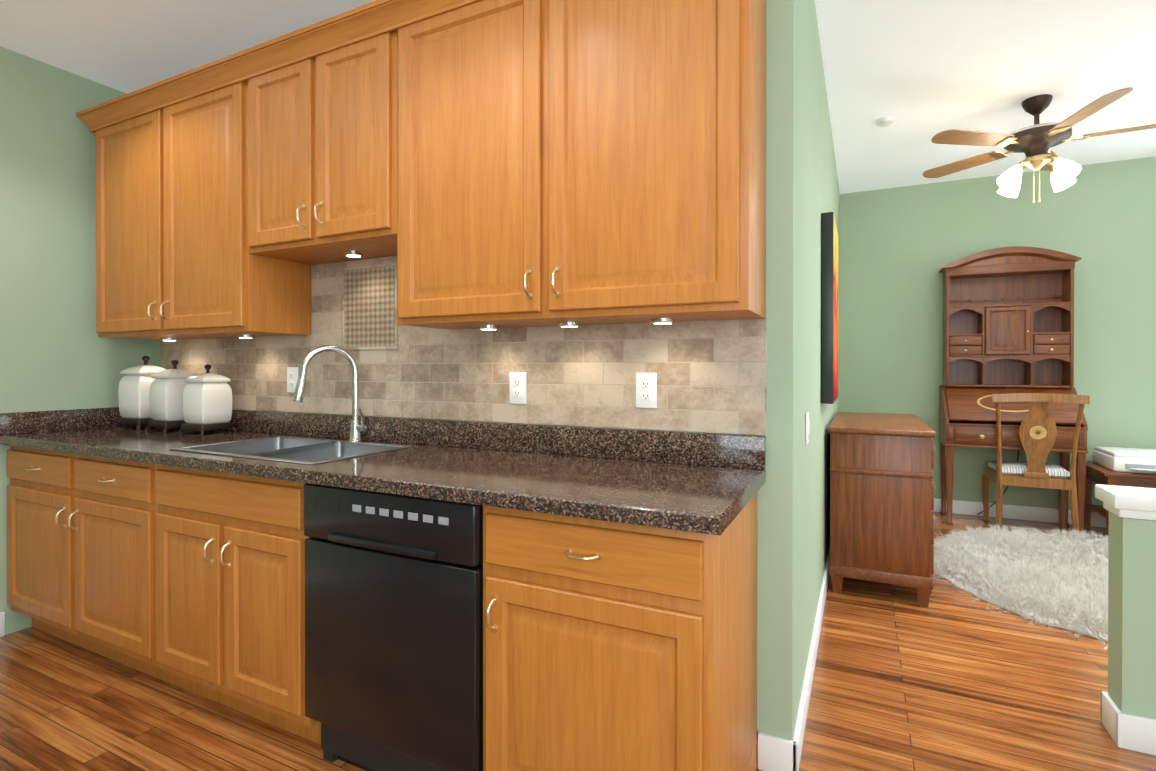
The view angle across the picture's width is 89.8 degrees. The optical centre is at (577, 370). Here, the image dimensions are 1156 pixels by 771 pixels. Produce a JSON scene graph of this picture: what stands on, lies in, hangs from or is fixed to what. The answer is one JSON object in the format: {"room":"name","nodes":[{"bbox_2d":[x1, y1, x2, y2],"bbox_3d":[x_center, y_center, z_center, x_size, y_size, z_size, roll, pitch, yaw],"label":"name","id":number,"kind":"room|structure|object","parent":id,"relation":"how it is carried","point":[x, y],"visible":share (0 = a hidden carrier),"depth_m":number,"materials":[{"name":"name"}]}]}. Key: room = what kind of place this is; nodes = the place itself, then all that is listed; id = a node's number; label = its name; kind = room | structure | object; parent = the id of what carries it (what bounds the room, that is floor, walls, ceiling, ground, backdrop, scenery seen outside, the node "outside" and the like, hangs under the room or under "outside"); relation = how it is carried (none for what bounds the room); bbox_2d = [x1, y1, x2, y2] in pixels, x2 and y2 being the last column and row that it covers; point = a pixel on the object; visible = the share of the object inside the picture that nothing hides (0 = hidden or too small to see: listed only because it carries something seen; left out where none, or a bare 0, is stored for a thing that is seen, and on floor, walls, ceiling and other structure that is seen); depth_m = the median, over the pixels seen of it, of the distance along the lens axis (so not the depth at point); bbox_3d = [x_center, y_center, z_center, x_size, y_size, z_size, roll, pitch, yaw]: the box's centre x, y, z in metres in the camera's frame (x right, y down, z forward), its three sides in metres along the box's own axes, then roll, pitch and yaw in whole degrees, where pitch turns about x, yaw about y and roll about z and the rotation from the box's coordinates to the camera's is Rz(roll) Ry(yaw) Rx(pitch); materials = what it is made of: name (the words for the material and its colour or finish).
{"room":"kitchen","nodes":[
{"label":"kitchen","id":0,"kind":"room"},
{"bbox_2d":[0,46,150,634],"bbox_3d":[-3.238,-0.180,1.553,0.150,2.790,3.724,0,0,26],"label":"wall","id":1,"kind":"structure","parent":0,"point":[56,353],"depth_m":2.79,"materials":[{"name":"green paint"}]},
{"bbox_2d":[0,612,4,636],"bbox_3d":[-3.293,1.161,1.260,0.015,0.110,3.080,0,0,26],"label":"baseboard","id":2,"kind":"structure","parent":1,"relation":"attached to","point":[2,614],"depth_m":2.63,"materials":[{"name":"white paint"}]},
{"bbox_2d":[151,0,839,766],"bbox_3d":[-0.029,-0.192,4.315,3.480,2.790,4.090,0,0,26],"label":"wall","id":3,"kind":"structure","parent":0,"point":[741,376],"depth_m":2.05,"materials":[{"name":"stone"}]},
{"bbox_2d":[88,64,310,340],"bbox_3d":[-1.791,-0.682,2.730,1.149,1.045,0.314,0,0,26],"label":"upper cabinet","id":4,"kind":"object","parent":3,"relation":"attached to","point":[172,265],"depth_m":2.54,"materials":[{"name":"brown wood"}]},
{"bbox_2d":[287,367,297,392],"bbox_3d":[-1.315,0.045,2.670,0.072,0.116,0.009,0,0,26],"label":"electrical outlet","id":5,"kind":"object","parent":3,"relation":"attached to","point":[292,376],"visible":0.92,"depth_m":2.67,"materials":[{"name":"white plastic"}]},
{"bbox_2d":[244,12,391,267],"bbox_3d":[-0.920,-0.838,2.302,0.789,0.730,0.314,0,0,26],"label":"upper cabinet","id":6,"kind":"object","parent":3,"relation":"attached to","point":[318,113],"depth_m":2.15,"materials":[{"name":"brown wood"}]},
{"bbox_2d":[510,372,526,403],"bbox_3d":[-0.221,0.066,2.134,0.072,0.116,0.009,0,0,26],"label":"electrical outlet","id":7,"kind":"object","parent":3,"relation":"attached to","point":[518,387],"visible":1,"depth_m":2.13,"materials":[{"name":"white plastic"}]},
{"bbox_2d":[388,0,765,329],"bbox_3d":[-0.033,-0.679,1.868,1.184,1.045,0.314,0,0,26],"label":"upper cabinet","id":8,"kind":"object","parent":3,"relation":"attached to","point":[486,164],"depth_m":1.69,"materials":[{"name":"brown wood"}]},
{"bbox_2d":[636,373,656,407],"bbox_3d":[0.225,0.066,1.915,0.072,0.116,0.009,0,0,26],"label":"electrical outlet","id":9,"kind":"object","parent":3,"relation":"attached to","point":[646,390],"visible":1,"depth_m":1.91,"materials":[{"name":"white plastic"}]},
{"bbox_2d":[772,543,829,770],"bbox_3d":[1.493,1.152,3.491,0.045,0.110,3.941,0,0,26],"label":"baseboard","id":10,"kind":"structure","parent":3,"relation":"attached to","point":[786,754],"depth_m":1.90,"materials":[{"name":"white paint"}]},
{"bbox_2d":[806,412,809,444],"bbox_3d":[0.846,0.212,2.134,0.011,0.116,0.070,0,0,26],"label":"light switch","id":11,"kind":"object","parent":3,"relation":"attached to","point":[807,427],"visible":1,"depth_m":2.11,"materials":[{"name":"white plastic"}]},
{"bbox_2d":[821,212,837,403],"bbox_3d":[1.356,-0.307,3.118,0.057,0.944,0.580,0,0,26],"label":"painting","id":12,"kind":"object","parent":3,"relation":"attached to","point":[829,314],"visible":1,"depth_m":2.86,"materials":[{"name":"black"}]},
{"bbox_2d":[0,511,1155,770],"bbox_3d":[0.819,1.274,1.756,7.560,0.120,8.250,0,0,26],"label":"floor","id":13,"kind":"structure","parent":0,"point":[950,677],"depth_m":2.10,"materials":[{"name":"brown wood"}]},
{"bbox_2d":[7,446,302,689],"bbox_3d":[-1.948,0.772,2.658,1.189,0.876,0.607,0,0,26],"label":"base cabinet","id":14,"kind":"object","parent":13,"relation":"on","point":[182,577],"depth_m":2.14,"materials":[{"name":"brown wood"}]},
{"bbox_2d":[304,483,482,770],"bbox_3d":[-0.424,0.778,1.884,0.638,0.872,0.600,0,0,26],"label":"dishwasher","id":15,"kind":"object","parent":13,"relation":"on","point":[393,632],"visible":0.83,"depth_m":1.61,"materials":[{"name":"black metal"}]},
{"bbox_2d":[483,493,756,770],"bbox_3d":[0.146,0.777,1.630,0.597,0.876,0.607,0,0,26],"label":"base cabinet","id":16,"kind":"object","parent":13,"relation":"on","point":[611,646],"depth_m":1.36,"materials":[{"name":"brown wood"}]},
{"bbox_2d":[0,407,765,534],"bbox_3d":[-1.030,0.266,2.187,3.253,0.138,0.624,0,0,26],"label":"countertop","id":17,"kind":"structure","parent":16,"relation":"on","point":[709,483],"depth_m":1.85,"materials":[{"name":"stone"}]},
{"bbox_2d":[113,356,166,429],"bbox_3d":[-2.201,0.109,2.954,0.201,0.366,0.201,0,0,22],"label":"canister","id":18,"kind":"object","parent":17,"relation":"on","point":[135,382],"visible":0.71,"depth_m":2.88,"materials":[{"name":"white ceramic"}]},
{"bbox_2d":[144,360,196,431],"bbox_3d":[-1.976,0.121,2.844,0.197,0.343,0.197,0,0,26],"label":"medium canister","id":19,"kind":"object","parent":17,"relation":"on","point":[167,387],"visible":0.77,"depth_m":2.78,"materials":[{"name":"white ceramic"}]},
{"bbox_2d":[178,364,236,434],"bbox_3d":[-1.736,0.133,2.720,0.182,0.320,0.182,0,0,26],"label":"canister","id":20,"kind":"object","parent":17,"relation":"on","point":[207,400],"visible":1,"depth_m":2.67,"materials":[{"name":"white ceramic"}]},
{"bbox_2d":[169,436,413,464],"bbox_3d":[-1.079,0.395,2.201,0.766,0.204,0.463,0,0,26],"label":"sink","id":21,"kind":"object","parent":17,"relation":"in","point":[303,450],"visible":0.23,"depth_m":2.31,"materials":[{"name":"silver metal"}]},
{"bbox_2d":[292,345,366,440],"bbox_3d":[-0.999,0.097,2.353,0.182,0.398,0.241,0,0,26],"label":"faucet","id":22,"kind":"object","parent":17,"relation":"on","point":[357,428],"visible":1,"depth_m":2.39,"materials":[{"name":"silver metal"}]},
{"bbox_2d":[828,412,935,606],"bbox_3d":[1.856,0.756,3.568,0.530,0.900,1.220,0,0,26],"label":"dresser","id":23,"kind":"object","parent":13,"relation":"on","point":[882,489],"visible":1,"depth_m":3.04,"materials":[{"name":"brown wood"}]},
{"bbox_2d":[938,246,1088,533],"bbox_3d":[3.335,0.125,4.498,0.880,2.155,0.462,0,0,26],"label":"secretary desk","id":24,"kind":"object","parent":13,"relation":"on","point":[1008,319],"visible":0.92,"depth_m":4.53,"materials":[{"name":"brown wood"}]},
{"bbox_2d":[934,524,1108,648],"bbox_3d":[3.029,1.197,3.209,1.849,0.019,1.852,0,0,26],"label":"rug","id":25,"kind":"object","parent":13,"relation":"on","point":[1054,579],"visible":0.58,"depth_m":3.24,"materials":[{"name":"beige carpet"}]},
{"bbox_2d":[982,393,1089,532],"bbox_3d":[3.390,0.685,4.340,0.550,1.044,0.505,0,0,26],"label":"chair","id":26,"kind":"object","parent":13,"relation":"on","point":[1037,431],"visible":1,"depth_m":4.19,"materials":[{"name":"brown wood"}]},
{"bbox_2d":[1084,461,1155,540],"bbox_3d":[4.108,0.954,4.057,0.820,0.500,0.560,0,0,26],"label":"side table","id":27,"kind":"object","parent":13,"relation":"on","point":[1099,474],"visible":0.52,"depth_m":4.03,"materials":[{"name":"brown wood"}]},
{"bbox_2d":[1093,446,1155,473],"bbox_3d":[4.089,0.633,3.993,0.700,0.140,0.549,0,0,26],"label":"printer","id":28,"kind":"object","parent":27,"relation":"on","point":[1131,460],"visible":1,"depth_m":4.01,"materials":[{"name":"white plastic"}]},
{"bbox_2d":[0,0,1155,193],"bbox_3d":[0.819,-1.581,1.744,7.560,0.230,8.250,0,0,26],"label":"ceiling","id":29,"kind":"structure","parent":0,"point":[922,72],"depth_m":2.86,"materials":[{"name":"white paint"}]},
{"bbox_2d":[876,116,893,126],"bbox_3d":[1.942,-1.569,3.671,0.104,0.030,0.104,0,0,26],"label":"smoke detector","id":30,"kind":"object","parent":29,"relation":"attached to","point":[885,121],"visible":1,"depth_m":3.64,"materials":[{"name":"white paint"}]},
{"bbox_2d":[923,87,1155,202],"bbox_3d":[2.734,-1.280,3.370,1.230,0.603,1.280,0,0,26],"label":"fan","id":31,"kind":"object","parent":29,"relation":"hanging from","point":[1036,141],"visible":1,"depth_m":3.34,"materials":[{"name":"brown wood"}]},
{"bbox_2d":[839,156,1155,511],"bbox_3d":[4.098,-0.193,4.486,3.780,2.790,0.150,0,0,26],"label":"wall","id":32,"kind":"structure","parent":0,"point":[900,247],"depth_m":4.74,"materials":[{"name":"green paint"}]},
{"bbox_2d":[933,498,1105,527],"bbox_3d":[4.008,1.147,4.443,3.600,0.110,0.015,0,0,26],"label":"baseboard","id":33,"kind":"structure","parent":32,"relation":"attached to","point":[1051,515],"depth_m":4.67,"materials":[{"name":"white paint"}]},
{"bbox_2d":[1095,484,1155,719],"bbox_3d":[2.975,0.807,1.337,2.720,0.818,0.180,0,0,26],"label":"wall","id":34,"kind":"structure","parent":0,"point":[1132,607],"depth_m":1.86,"materials":[{"name":"green paint"}]},
{"bbox_2d":[1101,691,1112,725],"bbox_3d":[2.994,1.161,1.394,2.675,0.110,0.035,0,0,26],"label":"baseboard","id":35,"kind":"structure","parent":34,"relation":"attached to","point":[1105,697],"depth_m":1.97,"materials":[{"name":"white paint"}]},
{"bbox_2d":[1104,702,1155,755],"bbox_3d":[2.939,1.161,1.281,2.675,0.110,0.015,0,0,26],"label":"baseboard","id":36,"kind":"structure","parent":34,"relation":"attached to","point":[1124,732],"depth_m":1.85,"materials":[{"name":"white paint"}]}
]}

